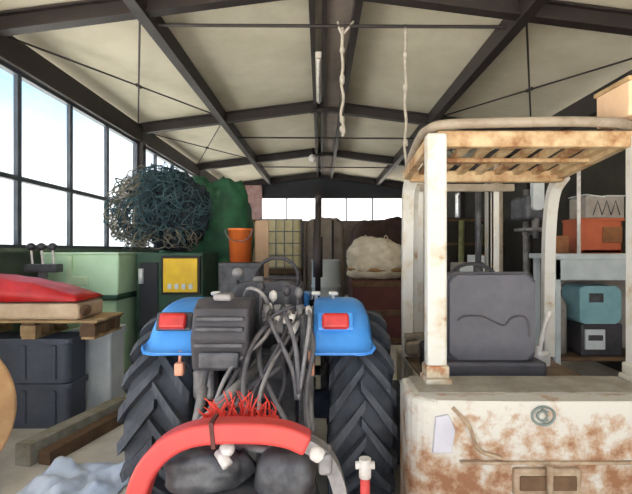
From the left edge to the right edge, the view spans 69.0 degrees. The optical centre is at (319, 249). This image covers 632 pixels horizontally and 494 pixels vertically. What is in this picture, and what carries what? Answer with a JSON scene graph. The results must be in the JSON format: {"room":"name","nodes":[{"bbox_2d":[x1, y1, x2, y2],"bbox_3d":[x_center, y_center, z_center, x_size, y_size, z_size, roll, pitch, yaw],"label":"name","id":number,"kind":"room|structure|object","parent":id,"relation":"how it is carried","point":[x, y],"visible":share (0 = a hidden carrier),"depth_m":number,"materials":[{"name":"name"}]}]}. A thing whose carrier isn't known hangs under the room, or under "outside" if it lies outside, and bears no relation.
{"room":"farm building","nodes":[
{"label":"farm building","id":0,"kind":"room"},
{"bbox_2d":[0,251,158,332],"bbox_3d":[-3.475,0.810,9.850,0.150,1.580,13.500,0,0,0],"label":"wall","id":1,"kind":"structure","parent":0,"point":[10,262],"depth_m":5.17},
{"bbox_2d":[0,60,137,248],"bbox_3d":[-3.410,-1.020,6.660,0.080,2.000,3.720,0,0,0],"label":"window","id":2,"kind":"structure","parent":1,"relation":"in","point":[16,177],"depth_m":6.17,"materials":[{"name":"glass"}]},
{"bbox_2d":[0,248,158,251],"bbox_3d":[-3.410,0.000,9.700,0.340,0.040,13.200,0,0,0],"label":"window sill","id":3,"kind":"structure","parent":1,"relation":"attached to","point":[1,249],"depth_m":5.86,"materials":[{"name":"black metal"}]},
{"bbox_2d":[146,147,195,248],"bbox_3d":[-3.410,-1.020,10.600,0.080,2.000,3.840,0,0,0],"label":"window","id":4,"kind":"structure","parent":1,"relation":"in","point":[155,155],"depth_m":9.66,"materials":[{"name":"metal"}]},
{"bbox_2d":[137,134,145,251],"bbox_3d":[-3.350,-0.272,8.600,0.140,3.744,0.140,0,0,0],"label":"wall pillar","id":5,"kind":"structure","parent":0,"point":[141,145],"depth_m":8.53,"materials":[{"name":"brown metal"}]},
{"bbox_2d":[245,185,261,220],"bbox_3d":[-2.740,-0.350,16.475,1.320,3.900,0.250,0,0,0],"label":"wall pier","id":6,"kind":"object","parent":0,"point":[254,192],"visible":0.14,"depth_m":16.35,"materials":[{"name":"pink paint"}]},
{"bbox_2d":[0,36,218,182],"bbox_3d":[-3.380,-2.151,7.300,0.160,0.300,18.600,0,0,0],"label":"beam","id":7,"kind":"structure","parent":6,"relation":"attached to","point":[17,55],"depth_m":6.34,"materials":[{"name":"brown metal"}]},
{"bbox_2d":[0,294,619,493],"bbox_3d":[0.275,1.650,7.300,7.750,0.100,19.000,0,0,0],"label":"floor","id":8,"kind":"structure","parent":0,"point":[13,478],"depth_m":3.67,"materials":[{"name":"concrete"}]},
{"bbox_2d":[0,359,16,452],"bbox_3d":[-2.597,1.029,2.861,1.142,1.142,0.444,0,0,-42],"label":"spool","id":9,"kind":"object","parent":8,"relation":"on","point":[8,397],"visible":1,"depth_m":3.05,"materials":[{"name":"brown wood"}]},
{"bbox_2d":[24,243,62,279],"bbox_3d":[-2.975,0.761,4.947,0.350,1.677,0.146,0,0,0],"label":"lever","id":10,"kind":"object","parent":8,"relation":"on","point":[42,269],"visible":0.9,"depth_m":4.89,"materials":[{"name":"grey metal"}]},
{"bbox_2d":[13,373,88,428],"bbox_3d":[-2.650,1.400,4.290,0.840,0.400,0.380,0,0,0],"label":"tub","id":11,"kind":"object","parent":8,"relation":"on","point":[39,405],"visible":0.61,"depth_m":4.12,"materials":[{"name":"plastic"}]},
{"bbox_2d":[0,332,84,382],"bbox_3d":[-2.650,0.995,4.290,0.840,0.400,0.380,0,0,0],"label":"tub","id":12,"kind":"object","parent":11,"relation":"on","point":[59,357],"visible":0.8,"depth_m":4.12,"materials":[{"name":"plastic"}]},
{"bbox_2d":[0,312,123,338],"bbox_3d":[-2.590,0.711,4.360,1.220,0.166,0.560,0,0,0],"label":"wooden pallet","id":13,"kind":"object","parent":12,"relation":"on","point":[95,326],"visible":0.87,"depth_m":4.16,"materials":[{"name":"brown wood"}]},
{"bbox_2d":[0,298,102,319],"bbox_3d":[-2.652,0.551,4.355,1.096,0.153,0.490,0,0,0],"label":"stack","id":14,"kind":"object","parent":13,"relation":"on","point":[85,308],"visible":0.98,"depth_m":4.11,"materials":[{"name":"brown wood"}]},
{"bbox_2d":[0,273,102,301],"bbox_3d":[-2.712,0.337,4.350,1.101,0.249,0.523,0,0,0],"label":"plastic cover","id":15,"kind":"object","parent":14,"relation":"on","point":[13,287],"visible":1,"depth_m":4.13,"materials":[{"name":"red plastic"}]},
{"bbox_2d":[15,397,125,466],"bbox_3d":[-2.065,1.518,3.950,0.130,0.160,1.133,0,0,14],"label":"wooden beam","id":16,"kind":"structure","parent":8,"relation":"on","point":[26,450],"depth_m":3.68,"materials":[{"name":"brown wood"}]},
{"bbox_2d":[16,456,128,493],"bbox_3d":[-1.649,1.537,3.091,0.691,0.102,0.709,0,0,0],"label":"plastic sheet","id":17,"kind":"object","parent":8,"relation":"on","point":[64,475],"visible":0.94,"depth_m":3.10,"materials":[{"name":"white plastic"}]},
{"bbox_2d":[39,410,122,465],"bbox_3d":[-1.915,1.548,4.010,0.100,0.100,1.210,0,0,13],"label":"plank","id":18,"kind":"object","parent":8,"relation":"on","point":[69,444],"visible":0.64,"depth_m":3.71,"materials":[{"name":"brown wood"}]},
{"bbox_2d":[40,252,137,371],"bbox_3d":[-2.720,0.814,5.785,0.900,1.572,1.230,0,0,0],"label":"cabinet","id":19,"kind":"object","parent":8,"relation":"on","point":[113,275],"visible":0.4,"depth_m":5.22,"materials":[{"name":"green metal"}]},
{"bbox_2d":[69,324,125,410],"bbox_3d":[-2.275,1.198,4.730,0.430,0.805,0.380,0,0,0],"label":"plastic bin","id":20,"kind":"object","parent":8,"relation":"on","point":[104,355],"visible":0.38,"depth_m":4.56,"materials":[{"name":"grey plastic"}]},
{"bbox_2d":[137,252,217,340],"bbox_3d":[-1.800,0.815,5.885,0.800,1.570,0.930,0,0,0],"label":"cabinet","id":21,"kind":"object","parent":8,"relation":"on","point":[163,278],"visible":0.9,"depth_m":5.47,"materials":[{"name":"metal"}]},
{"bbox_2d":[103,162,212,251],"bbox_3d":[-2.086,-0.553,5.931,1.392,1.150,0.989,0,0,-9],"label":"bundle","id":22,"kind":"object","parent":21,"relation":"on","point":[176,208],"visible":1,"depth_m":5.72,"materials":[{"name":"teal plastic"}]},
{"bbox_2d":[159,176,254,262],"bbox_3d":[-1.713,0.215,7.104,1.417,2.770,1.075,0,0,0],"label":"stack","id":23,"kind":"object","parent":8,"relation":"on","point":[231,208],"visible":0.16,"depth_m":6.64,"materials":[{"name":"green fabric"}]},
{"bbox_2d":[218,262,263,292],"bbox_3d":[-0.960,0.875,5.647,0.480,1.450,0.545,0,0,0],"label":"cabinet","id":24,"kind":"object","parent":8,"relation":"on","point":[226,281],"visible":0.2,"depth_m":5.40,"materials":[{"name":"grey metal"}]},
{"bbox_2d":[225,228,252,261],"bbox_3d":[-0.970,-0.056,5.620,0.330,0.410,0.311,0,0,0],"label":"bucket","id":25,"kind":"object","parent":24,"relation":"on","point":[240,239],"visible":0.95,"depth_m":5.50,"materials":[{"name":"orange plastic"}]},
{"bbox_2d":[125,390,374,493],"bbox_3d":[-0.324,1.087,1.800,1.051,1.027,0.600,0,0,0],"label":"implement","id":26,"kind":"object","parent":8,"relation":"on","point":[209,454],"visible":1,"depth_m":1.76,"materials":[{"name":"red paint"}]},
{"bbox_2d":[252,219,255,261],"bbox_3d":[-1.850,0.445,10.938,0.740,2.310,0.725,0,0,0],"label":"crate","id":27,"kind":"object","parent":8,"relation":"on","point":[253,220],"visible":0.05,"depth_m":10.58,"materials":[{"name":"brown wood"}]},
{"bbox_2d":[117,194,397,493],"bbox_3d":[-0.333,0.541,3.560,1.485,2.118,3.200,0,0,0],"label":"tractor","id":28,"kind":"object","parent":8,"relation":"on","point":[255,337],"visible":0.92,"depth_m":2.48,"materials":[{"name":"rubber"}]},
{"bbox_2d":[158,313,186,328],"bbox_3d":[-0.810,0.392,2.532,0.150,0.088,0.061,0,0,0],"label":"tail lamp","id":29,"kind":"object","parent":28,"relation":"attached to","point":[165,320],"depth_m":2.51,"materials":[{"name":"red plastic"}]},
{"bbox_2d":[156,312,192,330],"bbox_3d":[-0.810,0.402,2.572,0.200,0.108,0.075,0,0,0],"label":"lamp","id":30,"kind":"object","parent":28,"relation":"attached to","point":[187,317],"depth_m":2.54,"materials":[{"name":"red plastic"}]},
{"bbox_2d":[232,268,242,278],"bbox_3d":[-0.600,0.170,3.370,0.083,0.083,0.080,0,0,0],"label":"work lamp","id":31,"kind":"object","parent":28,"relation":"attached to","point":[237,273],"depth_m":3.33,"materials":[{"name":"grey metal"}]},
{"bbox_2d":[304,291,310,306],"bbox_3d":[-0.335,0.590,4.505,0.480,0.460,1.310,0,0,0],"label":"hood","id":32,"kind":"object","parent":28,"relation":"attached to","point":[307,294],"depth_m":3.88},
{"bbox_2d":[311,291,320,298],"bbox_3d":[-0.025,0.292,2.945,0.060,0.055,0.050,0,0,0],"label":"marker lamp","id":33,"kind":"object","parent":28,"relation":"on","point":[315,293],"depth_m":2.93,"materials":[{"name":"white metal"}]},
{"bbox_2d":[329,291,337,298],"bbox_3d":[0.085,0.292,2.945,0.060,0.055,0.050,0,0,0],"label":"marker lamp","id":34,"kind":"object","parent":28,"relation":"on","point":[332,293],"depth_m":2.93,"materials":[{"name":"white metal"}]},
{"bbox_2d":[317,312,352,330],"bbox_3d":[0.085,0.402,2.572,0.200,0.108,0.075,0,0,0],"label":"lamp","id":35,"kind":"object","parent":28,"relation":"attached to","point":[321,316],"depth_m":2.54,"materials":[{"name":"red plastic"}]},
{"bbox_2d":[322,313,348,328],"bbox_3d":[0.085,0.392,2.532,0.150,0.088,0.061,0,0,0],"label":"tail lamp","id":36,"kind":"object","parent":28,"relation":"attached to","point":[329,320],"depth_m":2.51,"materials":[{"name":"red plastic"}]},
{"bbox_2d":[255,221,268,280],"bbox_3d":[-0.790,0.600,6.295,0.180,2.000,0.090,0,0,0],"label":"plywood sheet","id":37,"kind":"object","parent":8,"relation":"on","point":[261,227],"visible":0.44,"depth_m":6.25,"materials":[{"name":"brown wood"}]},
{"bbox_2d":[269,273,303,282],"bbox_3d":[-0.920,1.085,11.100,1.017,1.030,1.024,0,0,0],"label":"pallet","id":38,"kind":"object","parent":8,"relation":"on","point":[270,275],"visible":0.12,"depth_m":10.63,"materials":[{"name":"brown wood"}]},
{"bbox_2d":[258,219,303,273],"bbox_3d":[-0.920,-0.085,11.100,1.017,1.280,1.024,0,0,0],"label":"tote","id":39,"kind":"object","parent":38,"relation":"on","point":[285,235],"visible":0.7,"depth_m":10.63,"materials":[{"name":"beige plastic"}]},
{"bbox_2d":[315,188,321,216],"bbox_3d":[-0.050,-0.300,16.400,0.220,3.800,0.200,0,0,0],"label":"pillar","id":40,"kind":"structure","parent":8,"relation":"on","point":[317,190],"depth_m":16.30,"materials":[{"name":"brown metal"}]},
{"bbox_2d":[305,217,343,307],"bbox_3d":[0.121,0.402,11.288,0.949,2.396,1.056,0,0,0],"label":"stack","id":41,"kind":"object","parent":8,"relation":"on","point":[332,230],"visible":0.52,"depth_m":10.82,"materials":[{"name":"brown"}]},
{"bbox_2d":[311,259,340,326],"bbox_3d":[0.120,0.895,9.200,0.598,1.410,0.598,0,0,0],"label":"drum","id":42,"kind":"object","parent":8,"relation":"on","point":[330,281],"visible":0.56,"depth_m":8.94,"materials":[{"name":"grey painted steel"}]},
{"bbox_2d":[346,216,401,296],"bbox_3d":[1.716,0.361,12.306,2.018,2.478,1.479,0,0,0],"label":"heap","id":43,"kind":"object","parent":8,"relation":"on","point":[391,227],"visible":0.27,"depth_m":11.74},
{"bbox_2d":[349,277,400,344],"bbox_3d":[0.985,1.050,8.188,0.910,1.100,0.925,0,0,0],"label":"wooden crate","id":44,"kind":"object","parent":8,"relation":"on","point":[383,296],"visible":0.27,"depth_m":7.75,"materials":[{"name":"brown wood"}]},
{"bbox_2d":[346,235,401,278],"bbox_3d":[1.001,0.124,8.181,1.083,0.747,0.960,0,0,0],"label":"sack","id":45,"kind":"object","parent":44,"relation":"on","point":[369,257],"visible":0.93,"depth_m":7.81,"materials":[{"name":"beige fabric"}]},
{"bbox_2d":[458,220,464,261],"bbox_3d":[2.835,0.500,9.245,0.118,2.227,0.633,0,0,19],"label":"leaning pole","id":46,"kind":"object","parent":8,"relation":"on","point":[461,222],"visible":0.34,"depth_m":9.35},
{"bbox_2d":[459,183,464,217],"bbox_3d":[3.900,-0.236,12.600,0.140,3.673,0.140,0,0,0],"label":"wall pillar","id":47,"kind":"structure","parent":8,"relation":"on","point":[461,194],"depth_m":12.53,"materials":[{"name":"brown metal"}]},
{"bbox_2d":[197,148,459,170],"bbox_3d":[0.275,-2.441,12.600,7.372,0.703,0.130,0,0,0],"label":"beam","id":48,"kind":"structure","parent":47,"relation":"on","point":[299,153],"depth_m":12.58,"materials":[{"name":"brown metal"}]},
{"bbox_2d":[308,148,316,162],"bbox_3d":[-0.200,-2.560,12.450,0.237,0.400,0.237,0,0,0],"label":"lamp","id":49,"kind":"object","parent":48,"relation":"hanging from","point":[312,158],"visible":1,"depth_m":12.38,"materials":[{"name":"white glass"}]},
{"bbox_2d":[450,262,484,271],"bbox_3d":[2.200,0.890,6.575,0.550,1.420,0.450,0,0,0],"label":"carton","id":50,"kind":"object","parent":8,"relation":"on","point":[452,264],"visible":0.06,"depth_m":6.38,"materials":[{"name":"grey cardboard"}]},
{"bbox_2d":[467,255,484,262],"bbox_3d":[2.305,0.122,6.600,0.290,0.114,0.310,0,0,0],"label":"carton","id":51,"kind":"object","parent":50,"relation":"on","point":[470,258],"visible":0.4,"depth_m":6.47,"materials":[{"name":"white cardboard"}]},
{"bbox_2d":[447,218,504,271],"bbox_3d":[3.175,0.460,9.640,1.350,2.280,0.120,0,0,0],"label":"tool rack","id":52,"kind":"object","parent":8,"relation":"on","point":[452,223],"visible":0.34,"depth_m":9.62,"materials":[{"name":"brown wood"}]},
{"bbox_2d":[481,224,482,254],"bbox_3d":[3.185,0.540,9.245,0.090,2.143,0.646,0,0,29],"label":"leaning pole","id":53,"kind":"object","parent":8,"relation":"on","point":[481,224],"visible":0.16,"depth_m":9.40,"materials":[{"name":"black metal"}]},
{"bbox_2d":[392,116,631,493],"bbox_3d":[1.136,0.450,3.370,1.472,2.300,2.812,0,0,0],"label":"forklift","id":54,"kind":"object","parent":8,"relation":"on","point":[480,409],"visible":0.98,"depth_m":2.32,"materials":[{"name":"paint"}]},
{"bbox_2d":[594,75,631,128],"bbox_3d":[1.730,-0.779,2.460,0.360,0.201,0.300,0,0,0],"label":"box","id":55,"kind":"object","parent":54,"relation":"on","point":[615,100],"visible":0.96,"depth_m":2.41,"materials":[{"name":"beige cardboard"}]},
{"bbox_2d":[523,153,532,275],"bbox_3d":[3.900,-0.236,8.600,0.140,3.673,0.140,0,0,0],"label":"wall pillar","id":56,"kind":"structure","parent":8,"relation":"on","point":[525,185],"depth_m":8.53,"materials":[{"name":"brown metal"}]},
{"bbox_2d":[139,100,529,134],"bbox_3d":[0.275,-2.441,8.600,7.372,0.703,0.130,0,0,0],"label":"beam","id":57,"kind":"structure","parent":56,"relation":"on","point":[298,108],"depth_m":8.59,"materials":[{"name":"brown metal"}]},
{"bbox_2d":[6,22,212,125],"bbox_3d":[-2.600,-2.352,6.600,1.622,0.249,4.009,0,0,0],"label":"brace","id":58,"kind":"structure","parent":57,"relation":"attached to","point":[138,85],"depth_m":5.88,"materials":[{"name":"brown metal"}]},
{"bbox_2d":[122,0,271,184],"bbox_3d":[-1.800,-2.451,7.300,0.120,0.210,18.600,0,0,0],"label":"beam","id":59,"kind":"structure","parent":57,"relation":"attached to","point":[163,37],"depth_m":6.13,"materials":[{"name":"brown metal"}]},
{"bbox_2d":[260,166,388,167],"bbox_3d":[0.130,-2.410,13.400,3.860,0.051,0.036,0,0,0],"label":"trim","id":60,"kind":"structure","parent":59,"relation":"attached to","point":[260,166],"depth_m":13.39,"materials":[{"name":"brown metal"}]},
{"bbox_2d":[239,137,412,138],"bbox_3d":[0.130,-2.410,9.900,3.860,0.051,0.036,0,0,0],"label":"trim","id":61,"kind":"structure","parent":59,"relation":"attached to","point":[239,137],"depth_m":9.89,"materials":[{"name":"brown metal"}]},
{"bbox_2d":[158,23,505,28],"bbox_3d":[0.130,-2.410,4.950,3.860,0.051,0.036,0,0,0],"label":"trim","id":62,"kind":"structure","parent":59,"relation":"attached to","point":[159,24],"depth_m":4.94,"materials":[{"name":"brown metal"}]},
{"bbox_2d":[337,21,353,136],"bbox_3d":[0.274,-1.842,4.951,0.195,1.253,0.065,0,0,0],"label":"rope","id":63,"kind":"object","parent":62,"relation":"hanging from","point":[341,29],"visible":1,"depth_m":4.93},
{"bbox_2d":[402,24,407,162],"bbox_3d":[0.920,-1.614,4.951,0.063,1.634,0.065,0,0,0],"label":"rope","id":64,"kind":"object","parent":62,"relation":"hanging from","point":[405,53],"visible":0.95,"depth_m":4.94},
{"bbox_2d":[152,125,245,165],"bbox_3d":[-2.600,-2.352,10.600,1.622,0.249,4.009,0,0,0],"label":"trim","id":65,"kind":"structure","parent":57,"relation":"attached to","point":[207,147],"depth_m":10.25,"materials":[{"name":"brown metal"}]},
{"bbox_2d":[309,0,317,176],"bbox_3d":[-0.090,-2.693,7.300,0.060,0.170,18.600,0,0,0],"label":"beam","id":66,"kind":"structure","parent":57,"relation":"attached to","point":[311,2],"depth_m":6.43,"materials":[{"name":"brown metal"}]},
{"bbox_2d":[315,52,321,103],"bbox_3d":[-0.020,-2.491,6.800,0.080,0.118,1.800,0,0,0],"label":"lamp","id":67,"kind":"object","parent":66,"relation":"attached to","point":[318,55],"visible":1,"depth_m":6.44,"materials":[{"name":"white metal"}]},
{"bbox_2d":[321,0,326,175],"bbox_3d":[0.050,-2.708,7.300,0.050,0.150,18.600,0,0,0],"label":"beam","id":68,"kind":"structure","parent":57,"relation":"attached to","point":[324,2],"depth_m":6.50,"materials":[{"name":"brown metal"}]},
{"bbox_2d":[330,0,362,179],"bbox_3d":[0.400,-2.633,7.300,0.080,0.210,18.600,0,0,0],"label":"beam","id":69,"kind":"structure","parent":57,"relation":"attached to","point":[357,4],"depth_m":6.14,"materials":[{"name":"brown metal"}]},
{"bbox_2d":[511,183,545,272],"bbox_3d":[2.740,0.350,6.010,0.480,2.500,0.580,0,0,0],"label":"drill","id":70,"kind":"object","parent":8,"relation":"on","point":[528,208],"visible":0.44,"depth_m":5.84,"materials":[{"name":"metal"}]},
{"bbox_2d":[529,171,625,364],"bbox_3d":[3.170,0.300,5.300,1.260,2.600,0.600,0,0,0],"label":"shelving unit","id":71,"kind":"object","parent":8,"relation":"on","point":[570,268],"visible":0.34,"depth_m":5.02,"materials":[{"name":"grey metal"}]},
{"bbox_2d":[556,236,568,252],"bbox_3d":[2.715,-0.061,5.250,0.150,0.197,0.200,0,0,0],"label":"carton","id":72,"kind":"object","parent":71,"relation":"on","point":[562,242],"visible":0.56,"depth_m":5.15,"materials":[{"name":"orange cardboard"}]},
{"bbox_2d":[561,287,566,353],"bbox_3d":[2.740,0.794,5.300,0.180,0.769,0.180,0,0,0],"label":"bottle","id":73,"kind":"object","parent":71,"relation":"on","point":[563,304],"visible":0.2,"depth_m":5.22,"materials":[{"name":"grey plastic"}]},
{"bbox_2d":[551,348,625,360],"bbox_3d":[3.170,1.200,5.300,1.180,0.040,0.520,0,0,0],"label":"shelf","id":74,"kind":"object","parent":71,"relation":"attached to","point":[569,356],"depth_m":5.04,"materials":[{"name":"brown wood"}]},
{"bbox_2d":[562,284,621,355],"bbox_3d":[3.120,0.789,5.282,0.480,0.779,0.435,0,0,0],"label":"stack","id":75,"kind":"object","parent":71,"relation":"on","point":[593,310],"visible":0.92,"depth_m":5.10,"materials":[{"name":"teal plastic"}]},
{"bbox_2d":[562,218,624,252],"bbox_3d":[3.140,-0.160,5.310,0.480,0.390,0.420,0,0,0],"label":"crate","id":76,"kind":"object","parent":71,"relation":"on","point":[598,235],"visible":0.85,"depth_m":5.12,"materials":[{"name":"plastic"}]},
{"bbox_2d":[568,194,625,218],"bbox_3d":[3.185,-0.491,5.310,0.450,0.268,0.360,0,0,0],"label":"carton","id":77,"kind":"object","parent":76,"relation":"on","point":[592,206],"visible":0.94,"depth_m":5.14,"materials":[{"name":"grey cardboard"}]},
{"bbox_2d":[593,200,620,214],"bbox_3d":[3.200,-0.472,5.136,0.311,0.167,0.011,0,0,0],"label":"print","id":78,"kind":"object","parent":77,"relation":"attached to","point":[600,207],"depth_m":5.14,"materials":[{"name":"black plastic"}]},
{"bbox_3d":[3.900,-0.236,4.640,0.140,3.673,0.140,0,0,0],"label":"wall pillar","id":79,"kind":"structure","parent":8,"relation":"on","visible":0},
{"bbox_2d":[0,0,631,36],"bbox_3d":[0.275,-2.441,4.640,7.372,0.703,0.130,0,0,0],"label":"beam","id":80,"kind":"structure","parent":79,"relation":"on","point":[80,13],"depth_m":4.62,"materials":[{"name":"brown metal"}]},
{"bbox_3d":[3.900,-0.236,16.450,0.140,3.673,0.140,0,0,0],"label":"wall pillar","id":81,"kind":"structure","parent":8,"relation":"on","visible":0},
{"bbox_2d":[243,172,403,187],"bbox_3d":[0.275,-2.441,16.450,7.372,0.703,0.130,0,0,0],"label":"beam","id":82,"kind":"structure","parent":81,"relation":"on","point":[306,175],"depth_m":16.44,"materials":[{"name":"brown metal"}]},
{"bbox_2d":[0,0,631,181],"bbox_3d":[0.275,-2.571,7.350,8.050,0.639,19.100,0,0,0],"label":"ceiling","id":83,"kind":"structure","parent":0,"point":[243,67],"depth_m":6.50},
{"bbox_2d":[375,0,548,185],"bbox_3d":[2.060,-2.417,7.300,0.120,0.210,18.600,0,0,0],"label":"beam","id":84,"kind":"structure","parent":83,"relation":"attached to","point":[499,39],"depth_m":5.89,"materials":[{"name":"brown metal"}]},
{"bbox_2d":[262,178,402,293],"bbox_3d":[0.275,-0.590,16.700,7.350,4.380,0.200,0,0,0],"label":"wall","id":85,"kind":"structure","parent":0,"point":[299,189],"depth_m":16.60,"materials":[{"name":"black metal"}]},
{"bbox_2d":[322,0,353,174],"bbox_3d":[0.220,-2.686,7.300,0.320,0.030,18.600,0,0,0],"label":"trim","id":86,"kind":"structure","parent":85,"relation":"attached to","point":[337,10],"depth_m":6.66,"materials":[{"name":"grey metal"}]},
{"bbox_2d":[447,115,631,371],"bbox_3d":[4.025,-0.300,7.300,0.150,3.800,18.600,0,0,0],"label":"wall","id":87,"kind":"structure","parent":0,"point":[607,176],"depth_m":7.46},
{"bbox_2d":[455,192,458,217],"bbox_3d":[3.965,-1.280,13.025,0.070,0.720,0.730,0,0,0],"label":"window","id":88,"kind":"structure","parent":87,"relation":"in","point":[456,194],"depth_m":13.33,"materials":[{"name":"white glass"}]},
{"bbox_2d":[442,24,631,129],"bbox_3d":[3.005,-2.299,6.600,1.912,0.286,4.010,0,0,0],"label":"trim","id":89,"kind":"structure","parent":87,"relation":"attached to","point":[529,89],"depth_m":6.20,"materials":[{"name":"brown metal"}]},
{"bbox_2d":[447,70,631,183],"bbox_3d":[3.930,-2.079,7.300,0.160,0.300,18.600,0,0,0],"label":"beam","id":90,"kind":"structure","parent":87,"relation":"attached to","point":[586,106],"depth_m":6.85,"materials":[{"name":"brown metal"}]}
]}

